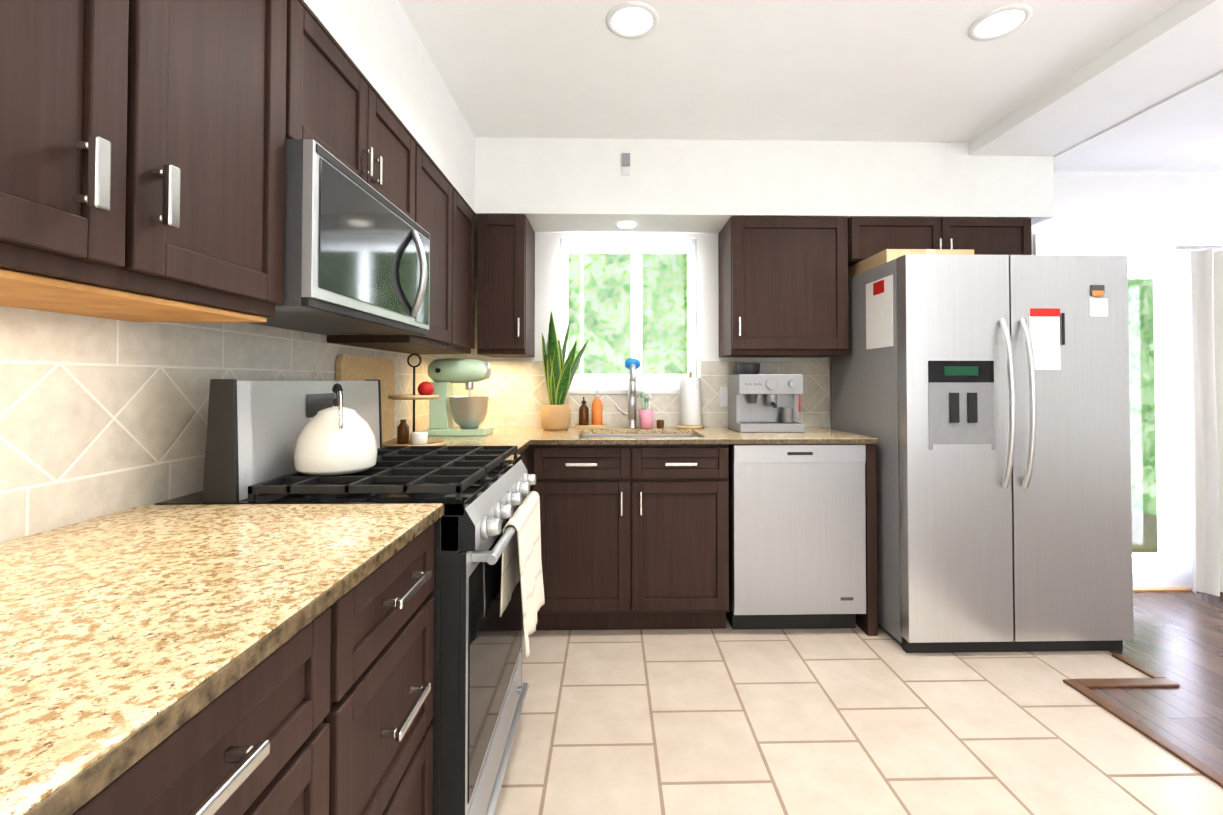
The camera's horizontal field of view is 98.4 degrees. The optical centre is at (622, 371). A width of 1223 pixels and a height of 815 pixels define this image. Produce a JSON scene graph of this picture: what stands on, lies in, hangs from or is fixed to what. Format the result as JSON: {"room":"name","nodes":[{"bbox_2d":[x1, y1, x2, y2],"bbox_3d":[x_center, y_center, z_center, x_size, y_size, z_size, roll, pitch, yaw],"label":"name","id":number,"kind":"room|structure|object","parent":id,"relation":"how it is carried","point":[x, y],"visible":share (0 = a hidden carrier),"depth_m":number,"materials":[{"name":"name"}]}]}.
{"room":"kitchen","nodes":[
{"label":"kitchen","id":0,"kind":"room"},
{"bbox_2d":[304,0,477,231],"bbox_3d":[-0.881,-1.073,0.234,0.326,0.400,5.760,0,-1,-1],"label":"soffit","id":1,"kind":"structure","parent":0,"point":[381,44],"depth_m":1.84,"materials":[{"name":"paint"}]},
{"bbox_2d":[435,232,830,436],"bbox_3d":[0.617,-0.043,3.151,3.450,2.600,0.160,0,-1,-1],"label":"wall","id":2,"kind":"structure","parent":0,"point":[547,273],"depth_m":3.13,"materials":[{"name":"paint"}]},
{"bbox_2d":[477,214,534,356],"bbox_3d":[-0.639,-0.456,2.934,0.254,0.738,0.348,0,-1,-1],"label":"upper cabinet","id":3,"kind":"object","parent":2,"relation":"attached to","point":[506,243],"depth_m":2.77,"materials":[{"name":"brown wood"}]},
{"bbox_2d":[560,238,696,393],"bbox_3d":[0.036,-0.331,3.163,0.850,0.925,0.120,0,-1,-1],"label":"window","id":4,"kind":"structure","parent":2,"relation":"in","point":[584,383],"depth_m":3.15,"materials":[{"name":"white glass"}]},
{"bbox_2d":[718,216,852,357],"bbox_3d":[0.889,-0.456,2.968,0.626,0.738,0.348,0,-1,-1],"label":"upper cabinet","id":5,"kind":"object","parent":2,"relation":"attached to","point":[783,286],"depth_m":2.80,"materials":[{"name":"brown wood"}]},
{"bbox_2d":[853,217,956,264],"bbox_3d":[1.483,-0.708,2.985,0.539,0.233,0.348,0,-1,-1],"label":"upper cabinet","id":6,"kind":"object","parent":2,"relation":"attached to","point":[871,235],"depth_m":2.82,"materials":[{"name":"brown wood"}]},
{"bbox_2d":[957,218,1031,254],"bbox_3d":[1.926,-0.708,2.995,0.539,0.233,0.348,0,-1,-1],"label":"upper cabinet","id":7,"kind":"object","parent":2,"relation":"attached to","point":[987,236],"depth_m":2.83,"materials":[{"name":"brown wood"}]},
{"bbox_2d":[475,137,1053,232],"bbox_3d":[0.769,-1.026,2.976,3.094,0.400,0.350,0,-1,-1],"label":"soffit","id":8,"kind":"structure","parent":0,"point":[579,185],"depth_m":2.80,"materials":[{"name":"paint"}]},
{"bbox_2d":[622,153,629,174],"bbox_3d":[0.020,-1.092,2.779,0.044,0.115,0.014,0,-1,-1],"label":"sensor","id":9,"kind":"object","parent":8,"relation":"attached to","point":[625,162],"visible":1,"depth_m":2.77,"materials":[{"name":"white plastic"}]},
{"bbox_2d":[618,221,635,228],"bbox_3d":[0.026,-0.820,2.956,0.100,0.014,0.100,0,-1,-1],"label":"light","id":10,"kind":"object","parent":8,"relation":"attached to","point":[626,224],"visible":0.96,"depth_m":2.94,"materials":[{"name":"white"}]},
{"bbox_2d":[398,0,1181,141],"bbox_3d":[1.956,-1.332,0.302,6.200,0.120,5.960,0,-1,-1],"label":"ceiling","id":11,"kind":"structure","parent":0,"point":[869,70],"depth_m":2.13,"materials":[{"name":"paint"}]},
{"bbox_2d":[606,1,658,38],"bbox_3d":[0.036,-1.242,1.871,0.190,0.007,0.190,0,-1,-1],"label":"recessed light","id":12,"kind":"object","parent":11,"relation":"in","point":[632,20],"visible":1,"depth_m":1.86,"materials":[{"name":"white plastic"}]},
{"bbox_2d":[968,4,1032,40],"bbox_3d":[1.347,-1.242,1.883,0.190,0.007,0.190,0,-1,-1],"label":"recessed light","id":13,"kind":"object","parent":11,"relation":"in","point":[1000,22],"visible":1,"depth_m":1.88,"materials":[{"name":"white plastic"}]},
{"bbox_2d":[969,0,1222,155],"bbox_3d":[2.149,-1.240,0.129,0.460,0.070,5.410,0,-1,-1],"label":"ceiling beam","id":14,"kind":"structure","parent":11,"relation":"attached to","point":[1175,49],"depth_m":2.17,"materials":[{"name":"paint"}]},
{"bbox_2d":[494,616,1222,814],"bbox_3d":[0.531,1.237,0.226,3.350,0.060,5.960,0,-1,-1],"label":"floor","id":15,"kind":"structure","parent":0,"point":[729,720],"depth_m":1.80,"materials":[{"name":"beige tile"}]},
{"bbox_2d":[72,589,351,814],"bbox_3d":[-0.717,0.759,0.457,0.636,0.904,0.550,0,-1,-1],"label":"base cabinet","id":16,"kind":"object","parent":15,"relation":"on","point":[328,710],"depth_m":0.61,"materials":[{"name":"brown wood"}]},
{"bbox_2d":[0,503,444,814],"bbox_3d":[-0.699,0.286,0.051,0.657,0.025,2.232,0,-1,-1],"label":"countertop","id":17,"kind":"structure","parent":16,"relation":"on","point":[130,637],"depth_m":0.62,"materials":[{"name":"stone"}]},
{"bbox_2d":[154,379,544,814],"bbox_3d":[-0.654,0.626,1.546,0.798,1.206,0.754,0,-1,-1],"label":"range","id":18,"kind":"object","parent":15,"relation":"on","point":[487,592],"visible":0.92,"depth_m":1.29,"materials":[{"name":"silver metal"}]},
{"bbox_2d":[293,383,376,475],"bbox_3d":[-0.750,0.145,1.401,0.194,0.229,0.222,0,-1,-1],"label":"kettle","id":19,"kind":"object","parent":18,"relation":"on","point":[336,438],"visible":1,"depth_m":1.32,"materials":[{"name":"white ceramic"}]},
{"bbox_2d":[500,491,544,657],"bbox_3d":[-0.298,0.601,1.654,0.082,0.362,0.442,0,-1,-1],"label":"towel","id":20,"kind":"object","parent":18,"relation":"hanging from","point":[521,558],"depth_m":1.57,"materials":[{"name":"white fabric"}]},
{"bbox_2d":[348,523,434,814],"bbox_3d":[-0.728,0.767,0.945,0.636,0.904,0.427,0,-1,-1],"label":"base cabinet","id":21,"kind":"object","parent":15,"relation":"on","point":[393,609],"depth_m":0.95,"materials":[{"name":"brown wood"}]},
{"bbox_2d":[519,445,531,621],"bbox_3d":[-0.756,0.789,2.185,0.636,0.904,0.522,0,-1,-1],"label":"base cabinet","id":22,"kind":"object","parent":15,"relation":"on","point":[526,455],"depth_m":2.48,"materials":[{"name":"brown wood"}]},
{"bbox_2d":[389,435,535,454],"bbox_3d":[-0.745,0.322,2.173,0.660,0.025,0.482,0,-1,-1],"label":"countertop","id":23,"kind":"structure","parent":22,"relation":"on","point":[522,442],"depth_m":2.40,"materials":[{"name":"stone"}]},
{"bbox_2d":[336,355,394,441],"bbox_3d":[-1.061,0.125,2.206,0.022,0.370,0.490,0,-1,-1],"label":"cutting board","id":24,"kind":"object","parent":23,"relation":"on","point":[354,368],"visible":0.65,"depth_m":2.30,"materials":[{"name":"brown wood"}]},
{"bbox_2d":[382,353,445,446],"bbox_3d":[-0.863,0.117,2.185,0.250,0.384,0.250,0,-1,-1],"label":"tiered tray","id":25,"kind":"object","parent":23,"relation":"on","point":[425,389],"visible":0.92,"depth_m":2.18,"materials":[{"name":"brown wood"}]},
{"bbox_2d":[409,427,878,444],"bbox_3d":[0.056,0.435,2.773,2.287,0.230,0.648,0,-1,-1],"label":"countertop","id":26,"kind":"structure","parent":22,"relation":"on","point":[610,435],"depth_m":2.57,"materials":[{"name":"stone"}]},
{"bbox_2d":[425,358,493,435],"bbox_3d":[-0.832,0.125,2.696,0.310,0.385,0.200,0,-1,-1],"label":"stand mixer","id":27,"kind":"object","parent":26,"relation":"on","point":[468,414],"visible":0.98,"depth_m":2.64,"materials":[{"name":"green metal"}]},
{"bbox_2d":[541,312,588,430],"bbox_3d":[-0.317,0.000,2.921,0.271,0.644,0.205,0,-1,-1],"label":"snake plant","id":28,"kind":"object","parent":26,"relation":"on","point":[559,371],"visible":1,"depth_m":2.88,"materials":[{"name":"green plant"}]},
{"bbox_2d":[574,424,605,428],"bbox_3d":[-0.181,0.314,3.022,0.180,0.020,0.100,0,-1,-1],"label":"soap tray","id":29,"kind":"object","parent":26,"relation":"on","point":[589,426],"visible":1,"depth_m":2.97,"materials":[{"name":"brown wood"}]},
{"bbox_2d":[579,397,588,424],"bbox_3d":[-0.220,0.227,3.019,0.055,0.166,0.063,0,-1,-1],"label":"soap bottle","id":30,"kind":"object","parent":29,"relation":"on","point":[583,414],"visible":0.88,"depth_m":3.00,"materials":[{"name":"brown glass"}]},
{"bbox_2d":[592,389,601,424],"bbox_3d":[-0.144,0.206,3.021,0.061,0.209,0.071,0,-1,-1],"label":"soap bottle","id":31,"kind":"object","parent":29,"relation":"on","point":[597,411],"visible":0.9,"depth_m":3.00,"materials":[{"name":"orange plastic"}]},
{"bbox_2d":[614,358,640,427],"bbox_3d":[0.029,0.122,2.961,0.153,0.401,0.194,0,-1,-1],"label":"faucet","id":32,"kind":"object","parent":26,"relation":"on","point":[632,365],"visible":1,"depth_m":2.96,"materials":[{"name":"silver metal"}]},
{"bbox_2d":[639,392,653,427],"bbox_3d":[0.139,0.219,3.031,0.086,0.210,0.086,0,-1,-1],"label":"cup","id":33,"kind":"object","parent":26,"relation":"on","point":[646,415],"visible":1,"depth_m":3.00,"materials":[{"name":"pink plastic"}]},
{"bbox_2d":[656,420,663,427],"bbox_3d":[0.219,0.300,3.031,0.043,0.047,0.044,0,-1,-1],"label":"jar","id":34,"kind":"object","parent":26,"relation":"on","point":[659,423],"visible":1,"depth_m":3.01,"materials":[{"name":"brown glass"}]},
{"bbox_2d":[678,371,703,428],"bbox_3d":[0.394,0.160,3.038,0.150,0.328,0.150,0,-1,-1],"label":"paper towel roll","id":35,"kind":"object","parent":26,"relation":"on","point":[690,390],"visible":1,"depth_m":2.99,"materials":[{"name":"white paper"}]},
{"bbox_2d":[728,363,804,431],"bbox_3d":[0.794,0.136,2.884,0.354,0.371,0.377,0,-1,-1],"label":"espresso machine","id":36,"kind":"object","parent":26,"relation":"on","point":[757,402],"visible":1,"depth_m":2.81,"materials":[{"name":"silver metal"}]},
{"bbox_2d":[532,468,728,629],"bbox_3d":[0.015,0.921,2.774,0.968,0.660,0.626,0,-1,-1],"label":"base cabinet","id":37,"kind":"object","parent":15,"relation":"on","point":[620,550],"depth_m":2.47,"materials":[{"name":"brown wood"}]},
{"bbox_2d":[726,444,865,629],"bbox_3d":[0.830,0.800,2.765,0.625,0.900,0.592,0,-1,-1],"label":"dishwasher","id":38,"kind":"object","parent":15,"relation":"on","point":[797,536],"visible":0.92,"depth_m":2.48,"materials":[{"name":"silver metal"}]},
{"bbox_2d":[831,254,1133,652],"bbox_3d":[1.733,0.370,2.674,1.003,1.758,0.870,0,-1,-1],"label":"refrigerator","id":39,"kind":"object","parent":15,"relation":"on","point":[984,400],"visible":0.98,"depth_m":2.32,"materials":[{"name":"silver metal"}]},
{"bbox_2d":[848,249,973,278],"bbox_3d":[1.485,-0.548,2.798,0.430,0.079,0.502,0,-1,-1],"label":"box","id":40,"kind":"object","parent":39,"relation":"on","point":[877,259],"visible":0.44,"depth_m":2.55,"materials":[{"name":"cardboard"}]},
{"bbox_2d":[1031,172,1222,254],"bbox_3d":[3.604,-0.044,3.087,2.580,2.600,0.100,0,-1,-1],"label":"wall","id":41,"kind":"structure","parent":0,"point":[1147,203],"depth_m":3.04,"materials":[{"name":"paint"}]},
{"bbox_2d":[1033,234,1212,591],"bbox_3d":[2.874,0.235,3.059,1.040,2.040,0.115,0,-1,-1],"label":"door frame","id":42,"kind":"structure","parent":41,"relation":"attached to","point":[1167,567],"depth_m":3.05,"materials":[{"name":"white paint"}]},
{"bbox_2d":[1172,245,1222,595],"bbox_3d":[3.947,0.257,2.940,1.700,1.931,0.087,0,-1,-1],"label":"curtain","id":43,"kind":"object","parent":41,"relation":"hanging from","point":[1205,277],"visible":1,"depth_m":2.93,"materials":[{"name":"white fabric"}]},
{"bbox_2d":[1053,70,1222,173],"bbox_3d":[3.667,-1.233,0.258,2.580,0.080,5.600,0,-1,-1],"label":"ceiling","id":44,"kind":"structure","parent":0,"point":[1181,132],"depth_m":2.64,"materials":[{"name":"paint"}]},
{"bbox_2d":[1089,591,1222,774],"bbox_3d":[3.436,1.241,0.461,3.230,0.060,6.300,0,-1,-1],"label":"floor","id":45,"kind":"structure","parent":0,"point":[1178,637],"depth_m":2.20,"materials":[{"name":"brown wood"}]},
{"bbox_2d":[1063,654,1222,787],"bbox_3d":[2.025,1.195,-0.160,0.430,0.010,4.920,0,-1,-1],"label":"trim","id":46,"kind":"structure","parent":45,"relation":"on","point":[1083,686],"depth_m":1.99,"materials":[{"name":"brown wood"}]},
{"bbox_3d":[-1.094,-0.093,0.213,0.100,2.600,5.960,0,-1,-1],"label":"wall","id":47,"kind":"structure","parent":0,"visible":0},
{"bbox_2d":[0,0,299,321],"bbox_3d":[-0.882,-0.493,0.744,0.318,0.738,0.811,0,-1,-1],"label":"upper cabinet","id":48,"kind":"object","parent":47,"relation":"attached to","point":[142,160],"depth_m":0.81,"materials":[{"name":"brown wood"}]},
{"bbox_2d":[0,305,434,542],"bbox_3d":[-1.056,0.055,1.012,0.012,0.510,4.160,0,-1,-1],"label":"backsplash","id":49,"kind":"structure","parent":47,"relation":"attached to","point":[99,417],"depth_m":1.10,"materials":[{"name":"beige tile"}]},
{"bbox_2d":[300,0,419,225],"bbox_3d":[-0.900,-0.679,1.534,0.318,0.340,0.755,0,-1,-1],"label":"upper cabinet","id":50,"kind":"object","parent":47,"relation":"attached to","point":[341,110],"depth_m":1.46,"materials":[{"name":"brown wood"}]},
{"bbox_2d":[246,139,429,334],"bbox_3d":[-0.844,-0.321,1.529,0.431,0.368,0.750,0,-1,-1],"label":"microwave","id":51,"kind":"object","parent":50,"relation":"attached to","point":[356,254],"visible":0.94,"depth_m":1.34,"materials":[{"name":"silver metal"}]},
{"bbox_2d":[327,145,459,353],"bbox_3d":[-0.914,-0.469,2.166,0.318,0.738,0.507,0,-1,-1],"label":"upper cabinet","id":52,"kind":"object","parent":47,"relation":"attached to","point":[439,199],"depth_m":2.21,"materials":[{"name":"brown wood"}]},
{"bbox_2d":[460,195,475,353],"bbox_3d":[-0.922,-0.463,2.524,0.318,0.738,0.455,0,-1,-1],"label":"upper cabinet","id":53,"kind":"object","parent":47,"relation":"attached to","point":[467,215],"depth_m":2.63,"materials":[{"name":"brown wood"}]},
{"bbox_2d":[452,361,827,427],"bbox_3d":[0.072,0.091,3.111,2.300,0.510,0.012,0,-1,-1],"label":"backsplash","id":54,"kind":"structure","parent":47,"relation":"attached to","point":[516,391],"depth_m":3.10,"materials":[{"name":"beige tile"}]},
{"bbox_2d":[720,387,727,406],"bbox_3d":[0.612,0.148,3.111,0.070,0.115,0.008,0,-1,-1],"label":"electrical outlet plate","id":55,"kind":"object","parent":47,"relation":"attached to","point":[723,396],"visible":0.56,"depth_m":3.11,"materials":[{"name":"white plastic"}]},
{"label":"outside","id":56,"kind":"structure","parent":0,"visible":0},
{"bbox_2d":[568,254,1156,514],"bbox_3d":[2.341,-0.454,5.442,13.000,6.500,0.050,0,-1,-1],"label":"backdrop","id":57,"kind":"structure","parent":56,"point":[666,322],"depth_m":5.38,"materials":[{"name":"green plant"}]},
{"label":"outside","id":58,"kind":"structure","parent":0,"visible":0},
{"bbox_2d":[1132,511,1157,552],"bbox_3d":[3.273,0.832,4.015,3.200,1.120,1.800,0,-1,-1],"label":"deck","id":59,"kind":"object","parent":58,"point":[1143,540],"depth_m":4.25,"materials":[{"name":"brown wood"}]}
]}

